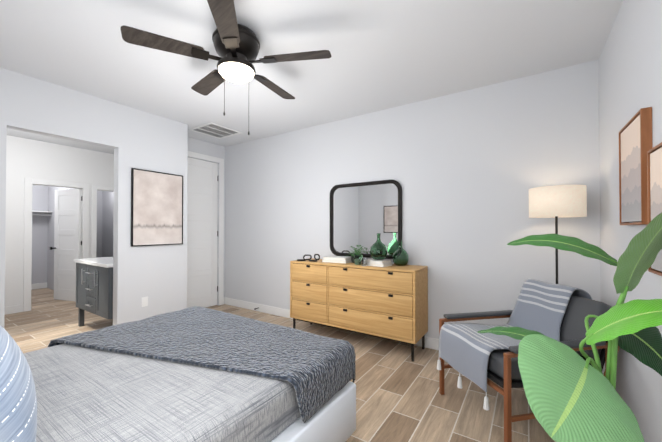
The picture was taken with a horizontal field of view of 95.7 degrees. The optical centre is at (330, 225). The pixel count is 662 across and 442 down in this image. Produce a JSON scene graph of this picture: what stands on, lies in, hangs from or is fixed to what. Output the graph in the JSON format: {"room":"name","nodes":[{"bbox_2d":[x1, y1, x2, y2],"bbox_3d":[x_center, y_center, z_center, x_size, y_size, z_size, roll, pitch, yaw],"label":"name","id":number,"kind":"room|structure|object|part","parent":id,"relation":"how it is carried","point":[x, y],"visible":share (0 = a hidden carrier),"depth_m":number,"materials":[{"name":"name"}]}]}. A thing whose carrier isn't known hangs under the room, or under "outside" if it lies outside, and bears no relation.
{"room":"bedroom","nodes":[
{"label":"bedroom","id":0,"kind":"room"},
{"bbox_2d":[31,185,47,283],"bbox_3d":[-6.721,0.004,6.094,0.120,2.740,1.520,0,-1,33],"label":"wall","id":1,"kind":"structure","parent":0,"point":[39,233],"depth_m":6.54,"materials":[{"name":"grey paint"}]},
{"bbox_2d":[31,282,46,289],"bbox_3d":[-6.638,1.313,6.081,0.019,0.120,1.310,0,-1,33],"label":"baseboard","id":2,"kind":"structure","parent":1,"relation":"attached to","point":[39,285],"depth_m":6.51,"materials":[{"name":"white wood"}]},
{"bbox_2d":[32,211,51,215],"bbox_3d":[-6.520,-0.261,6.001,0.319,0.094,1.340,0,-1,33],"label":"closet shelf","id":3,"kind":"object","parent":1,"relation":"attached to","point":[43,212],"visible":0.53,"depth_m":6.39,"materials":[{"name":"white wood"}]},
{"bbox_2d":[5,135,113,306],"bbox_3d":[-4.792,-0.009,4.933,0.120,2.740,2.840,0,-1,33],"label":"wall","id":4,"kind":"structure","parent":0,"point":[28,158],"depth_m":4.80,"materials":[{"name":"white paint"}]},
{"bbox_2d":[5,304,22,314],"bbox_3d":[-5.138,1.295,4.268,0.019,0.120,1.070,0,-1,33],"label":"baseboard","id":5,"kind":"structure","parent":4,"relation":"attached to","point":[13,309],"depth_m":4.62,"materials":[{"name":"white wood"}]},
{"bbox_2d":[23,177,89,311],"bbox_3d":[-4.613,0.303,5.076,0.018,2.120,0.840,0,-1,33],"label":"trim","id":6,"kind":"structure","parent":4,"relation":"attached to","point":[27,272],"depth_m":4.78,"materials":[{"name":"white wood"}]},
{"bbox_2d":[54,189,81,300],"bbox_3d":[-4.804,0.352,5.462,0.650,2.020,0.040,0,-1,17],"label":"door","id":7,"kind":"structure","parent":4,"relation":"attached to","point":[67,224],"depth_m":5.45,"materials":[{"name":"white wood"}]},
{"bbox_2d":[92,185,113,257],"bbox_3d":[-4.234,0.319,5.652,0.018,2.100,0.460,0,-1,33],"label":"door frame","id":8,"kind":"structure","parent":4,"relation":"attached to","point":[94,215],"depth_m":5.49,"materials":[{"name":"white wood"}]},
{"bbox_2d":[47,186,76,289],"bbox_3d":[-5.363,0.004,6.111,2.130,2.740,0.120,0,-1,33],"label":"wall","id":9,"kind":"structure","parent":0,"point":[50,242],"depth_m":6.51,"materials":[{"name":"grey paint"}]},
{"bbox_2d":[0,67,187,327],"bbox_3d":[-2.848,-0.030,2.884,0.120,2.740,3.010,0,-1,33],"label":"wall","id":10,"kind":"structure","parent":0,"point":[143,140],"depth_m":3.46,"materials":[{"name":"white paint"}]},
{"bbox_2d":[142,296,147,306],"bbox_3d":[-2.264,0.928,3.645,0.008,0.116,0.072,0,-1,33],"label":"wall outlet","id":11,"kind":"object","parent":10,"relation":"attached to","point":[144,301],"visible":1,"depth_m":3.64,"materials":[{"name":"white plastic"}]},
{"bbox_2d":[131,168,182,246],"bbox_3d":[-2.170,-0.211,3.774,0.035,0.920,0.620,0,-1,33],"label":"picture","id":12,"kind":"object","parent":10,"relation":"attached to","point":[156,208],"visible":0.94,"depth_m":3.74,"materials":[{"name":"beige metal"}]},
{"bbox_2d":[96,190,102,257],"bbox_3d":[-5.404,0.009,6.641,0.120,2.740,0.720,0,-1,33],"label":"wall","id":13,"kind":"structure","parent":0,"point":[99,226],"depth_m":6.78,"materials":[{"name":"grey paint"}]},
{"bbox_2d":[102,191,113,256],"bbox_3d":[-4.622,0.008,6.510,1.330,2.740,0.120,0,-1,33],"label":"mirror","id":14,"kind":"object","parent":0,"point":[107,219],"depth_m":6.67,"materials":[{"name":"grey mirror"}]},
{"bbox_2d":[188,137,224,304],"bbox_3d":[-2.206,-0.010,4.789,0.120,2.740,1.120,0,-1,33],"label":"wall","id":15,"kind":"structure","parent":0,"point":[205,148],"depth_m":5.11,"materials":[{"name":"white paint"}]},
{"bbox_2d":[187,157,217,307],"bbox_3d":[-2.178,0.143,4.811,0.040,2.422,0.794,0,-1,33],"label":"door","id":16,"kind":"structure","parent":15,"relation":"attached to","point":[202,200],"depth_m":4.89,"materials":[{"name":"white wood"}]},
{"bbox_2d":[188,151,223,304],"bbox_3d":[-2.129,0.102,4.779,0.018,2.515,0.970,0,-1,33],"label":"door frame","id":17,"kind":"structure","parent":15,"relation":"attached to","point":[220,161],"depth_m":5.13,"materials":[{"name":"white wood"}]},
{"bbox_2d":[4,288,555,441],"bbox_3d":[-2.845,1.396,3.465,9.830,0.100,4.250,0,-1,33],"label":"floor","id":18,"kind":"structure","parent":0,"point":[400,397],"depth_m":2.45,"materials":[{"name":"tile"}]},
{"bbox_2d":[73,257,112,326],"bbox_3d":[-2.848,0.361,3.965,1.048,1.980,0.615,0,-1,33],"label":"bathroom vanity","id":19,"kind":"object","parent":18,"relation":"on","point":[94,285],"visible":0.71,"depth_m":3.69,"materials":[{"name":"paint"},{"name":"white marble"},{"name":"black metal"}]},
{"bbox_2d":[73,257,112,267],"bbox_3d":[-2.845,0.421,3.969,1.048,0.140,0.594,0,-1,33],"label":"countertop","id":20,"kind":"structure","parent":19,"relation":"on","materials":[{"name":"white stone"}]},
{"bbox_2d":[0,306,355,441],"bbox_3d":[-1.140,0.711,1.324,1.640,1.226,2.265,0,-1,33],"label":"bed","id":21,"kind":"object","parent":18,"relation":"on","point":[196,374],"visible":1,"depth_m":1.41,"materials":[{"name":"white fabric"}]},
{"bbox_3d":[-1.131,0.831,1.345,1.510,0.224,2.110,0,-1,33],"label":"mattress","id":22,"kind":"part","parent":21,"relation":"part of","materials":[{"name":"grey fabric"}]},
{"bbox_3d":[-1.119,1.084,1.352,1.640,0.280,2.170,0,-1,33],"label":"frame","id":23,"kind":"part","parent":21,"relation":"part of","materials":[{"name":"white fabric"}]},
{"bbox_2d":[290,258,427,361],"bbox_3d":[0.267,0.897,3.529,1.605,0.900,0.452,0,-1,33],"label":"dresser","id":24,"kind":"object","parent":18,"relation":"on","point":[389,302],"visible":0.96,"depth_m":3.24,"materials":[{"name":"oak wood"},{"name":"black metal"}]},
{"bbox_2d":[297,254,319,261],"bbox_3d":[-0.272,0.399,3.749,0.351,0.099,0.103,0,-1,29],"label":"chain","id":25,"kind":"object","parent":24,"relation":"on","point":[310,260],"visible":1,"depth_m":3.74,"materials":[{"name":"black metal"}]},
{"bbox_2d":[322,256,350,263],"bbox_3d":[0.092,0.417,3.692,0.330,0.060,0.240,0,-1,30],"label":"books","id":26,"kind":"object","parent":24,"relation":"on","point":[339,259],"visible":0.88,"depth_m":3.61,"materials":[{"name":"white paper"}]},
{"bbox_2d":[349,245,366,264],"bbox_3d":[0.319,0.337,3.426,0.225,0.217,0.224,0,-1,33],"label":"decorative plant","id":27,"kind":"object","parent":24,"relation":"on","point":[357,258],"visible":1,"depth_m":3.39,"materials":[{"name":"green plant"}]},
{"bbox_3d":[0.313,0.385,3.428,0.104,0.120,0.104,0,-1,33],"label":"pot","id":28,"kind":"part","parent":27,"relation":"part of","materials":[{"name":"green glass"}]},
{"bbox_2d":[361,258,366,265],"bbox_3d":[0.364,0.401,3.286,0.072,0.085,0.072,0,-1,33],"label":"tumbler","id":29,"kind":"object","parent":24,"relation":"on","point":[363,261],"visible":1,"depth_m":3.26,"materials":[{"name":"clear glass"}]},
{"bbox_2d":[367,259,391,266],"bbox_3d":[0.519,0.414,3.340,0.260,0.060,0.210,0,-1,38],"label":"books","id":30,"kind":"object","parent":24,"relation":"on","point":[379,263],"visible":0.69,"depth_m":3.27,"materials":[{"name":"white paper"}]},
{"bbox_2d":[370,233,386,259],"bbox_3d":[0.533,0.235,3.345,0.193,0.294,0.193,0,-1,33],"label":"decorative bottle","id":31,"kind":"object","parent":30,"relation":"on","point":[378,249],"visible":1,"depth_m":3.28,"materials":[{"name":"green glass"}]},
{"bbox_2d":[393,241,408,265],"bbox_3d":[0.774,0.308,3.329,0.178,0.272,0.178,0,-1,33],"label":"decorative bottle","id":32,"kind":"object","parent":24,"relation":"on","point":[400,256],"visible":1,"depth_m":3.27,"materials":[{"name":"green glass"}]},
{"bbox_2d":[437,279,619,441],"bbox_3d":[1.358,0.885,2.136,0.961,0.895,0.734,0,-1,-12],"label":"chair","id":33,"kind":"object","parent":18,"relation":"on","point":[559,312],"visible":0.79,"depth_m":2.07,"materials":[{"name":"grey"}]},
{"bbox_2d":[439,279,591,391],"bbox_3d":[1.357,0.732,2.184,0.945,0.589,0.521,0,-1,-12],"label":"throw","id":34,"kind":"object","parent":33,"relation":"on","point":[558,312],"depth_m":2.13,"materials":[{"name":"grey fabric"}]},
{"bbox_2d":[529,185,586,283],"bbox_3d":[1.856,0.513,2.460,0.380,1.645,0.380,0,-1,33],"label":"floor lamp","id":35,"kind":"object","parent":18,"relation":"on","point":[556,202],"visible":0.67,"depth_m":2.32,"materials":[{"name":"beige fabric"}]},
{"bbox_3d":[1.856,-0.189,2.467,0.380,0.240,0.380,0,-1,33],"label":"lamp shade","id":36,"kind":"part","parent":35,"relation":"part of","materials":[{"name":"beige fabric"}]},
{"bbox_2d":[477,213,661,441],"bbox_3d":[0.934,0.610,1.210,0.678,1.425,0.576,0,-1,33],"label":"plant","id":37,"kind":"object","parent":18,"relation":"on","point":[572,395],"visible":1,"depth_m":1.09,"materials":[{"name":"green plant"}]},
{"bbox_2d":[0,0,622,153],"bbox_3d":[-2.845,-1.444,3.495,9.830,0.100,4.250,0,-1,33],"label":"ceiling","id":38,"kind":"structure","parent":0,"point":[386,54],"depth_m":2.42,"materials":[{"name":"white paint"}]},
{"bbox_2d":[189,122,240,138],"bbox_3d":[-1.687,-1.378,4.390,0.520,0.014,0.520,0,-1,33],"label":"ceiling vent","id":39,"kind":"object","parent":38,"relation":"in","point":[206,126],"visible":0.96,"depth_m":4.35,"materials":[{"name":"white metal"}]},
{"bbox_2d":[120,0,331,134],"bbox_3d":[-0.694,-1.029,2.241,1.347,0.753,1.332,0,-1,33],"label":"ceiling fan","id":40,"kind":"object","parent":38,"relation":"hanging from","point":[237,47],"visible":1,"depth_m":2.09,"materials":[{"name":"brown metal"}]},
{"bbox_3d":[-1.107,-1.204,1.990,0.320,0.034,0.457,0,-1,33],"label":"blade","id":41,"kind":"part","parent":40,"relation":"part of","materials":[{"name":"brown wood"}]},
{"bbox_3d":[-1.021,-1.199,2.529,0.485,0.034,0.205,0,-1,33],"label":"blade","id":42,"kind":"part","parent":40,"relation":"part of","materials":[{"name":"brown wood"}]},
{"bbox_3d":[-0.616,-1.207,1.745,0.393,0.034,0.410,0,-1,33],"label":"blade","id":43,"kind":"part","parent":40,"relation":"part of","materials":[{"name":"brown wood"}]},
{"bbox_3d":[-0.694,-1.269,2.204,0.336,0.274,0.336,0,-1,33],"label":"motor","id":44,"kind":"part","parent":40,"relation":"part of","materials":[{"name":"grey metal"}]},
{"bbox_3d":[-0.495,-1.198,2.618,0.177,0.034,0.486,0,-1,33],"label":"blade","id":45,"kind":"part","parent":40,"relation":"part of","materials":[{"name":"brown wood"}]},
{"bbox_3d":[-0.235,-1.203,2.139,0.467,0.034,0.296,0,-1,33],"label":"blade","id":46,"kind":"part","parent":40,"relation":"part of","materials":[{"name":"brown wood"}]},
{"bbox_2d":[225,60,600,338],"bbox_3d":[0.241,-0.019,3.922,5.160,2.740,0.120,0,-1,33],"label":"wall","id":47,"kind":"structure","parent":0,"point":[467,170],"depth_m":3.18,"materials":[{"name":"white paint"}]},
{"bbox_2d":[223,297,438,349],"bbox_3d":[0.202,1.290,3.850,4.920,0.120,0.020,0,-1,33],"label":"baseboard","id":48,"kind":"structure","parent":47,"relation":"attached to","point":[431,343],"depth_m":4.55,"materials":[{"name":"white"}]},
{"bbox_2d":[330,180,401,258],"bbox_3d":[0.402,-0.071,3.723,0.990,0.930,0.033,0,-1,33],"label":"mirror","id":49,"kind":"object","parent":47,"relation":"attached to","point":[363,214],"visible":0.81,"depth_m":3.71,"materials":[{"name":"grey mirror"}]},
{"bbox_2d":[598,0,661,441],"bbox_3d":[1.179,-0.052,0.762,0.120,2.740,4.130,0,-1,33],"label":"wall","id":50,"kind":"structure","parent":0,"point":[630,71],"depth_m":1.79,"materials":[{"name":"white paint"}]},
{"bbox_2d":[619,107,652,224],"bbox_3d":[1.655,-0.288,1.637,0.040,0.570,0.430,0,-1,33],"label":"picture","id":51,"kind":"object","parent":50,"relation":"attached to","point":[635,138],"visible":0.9,"depth_m":1.57,"materials":[{"name":"brown wood"}]},
{"bbox_2d":[647,142,661,275],"bbox_3d":[1.377,-0.067,1.212,0.040,0.560,0.410,0,-1,33],"label":"picture","id":52,"kind":"object","parent":50,"relation":"attached to","point":[654,175],"visible":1,"depth_m":1.32,"materials":[{"name":"brown wood"}]}
]}

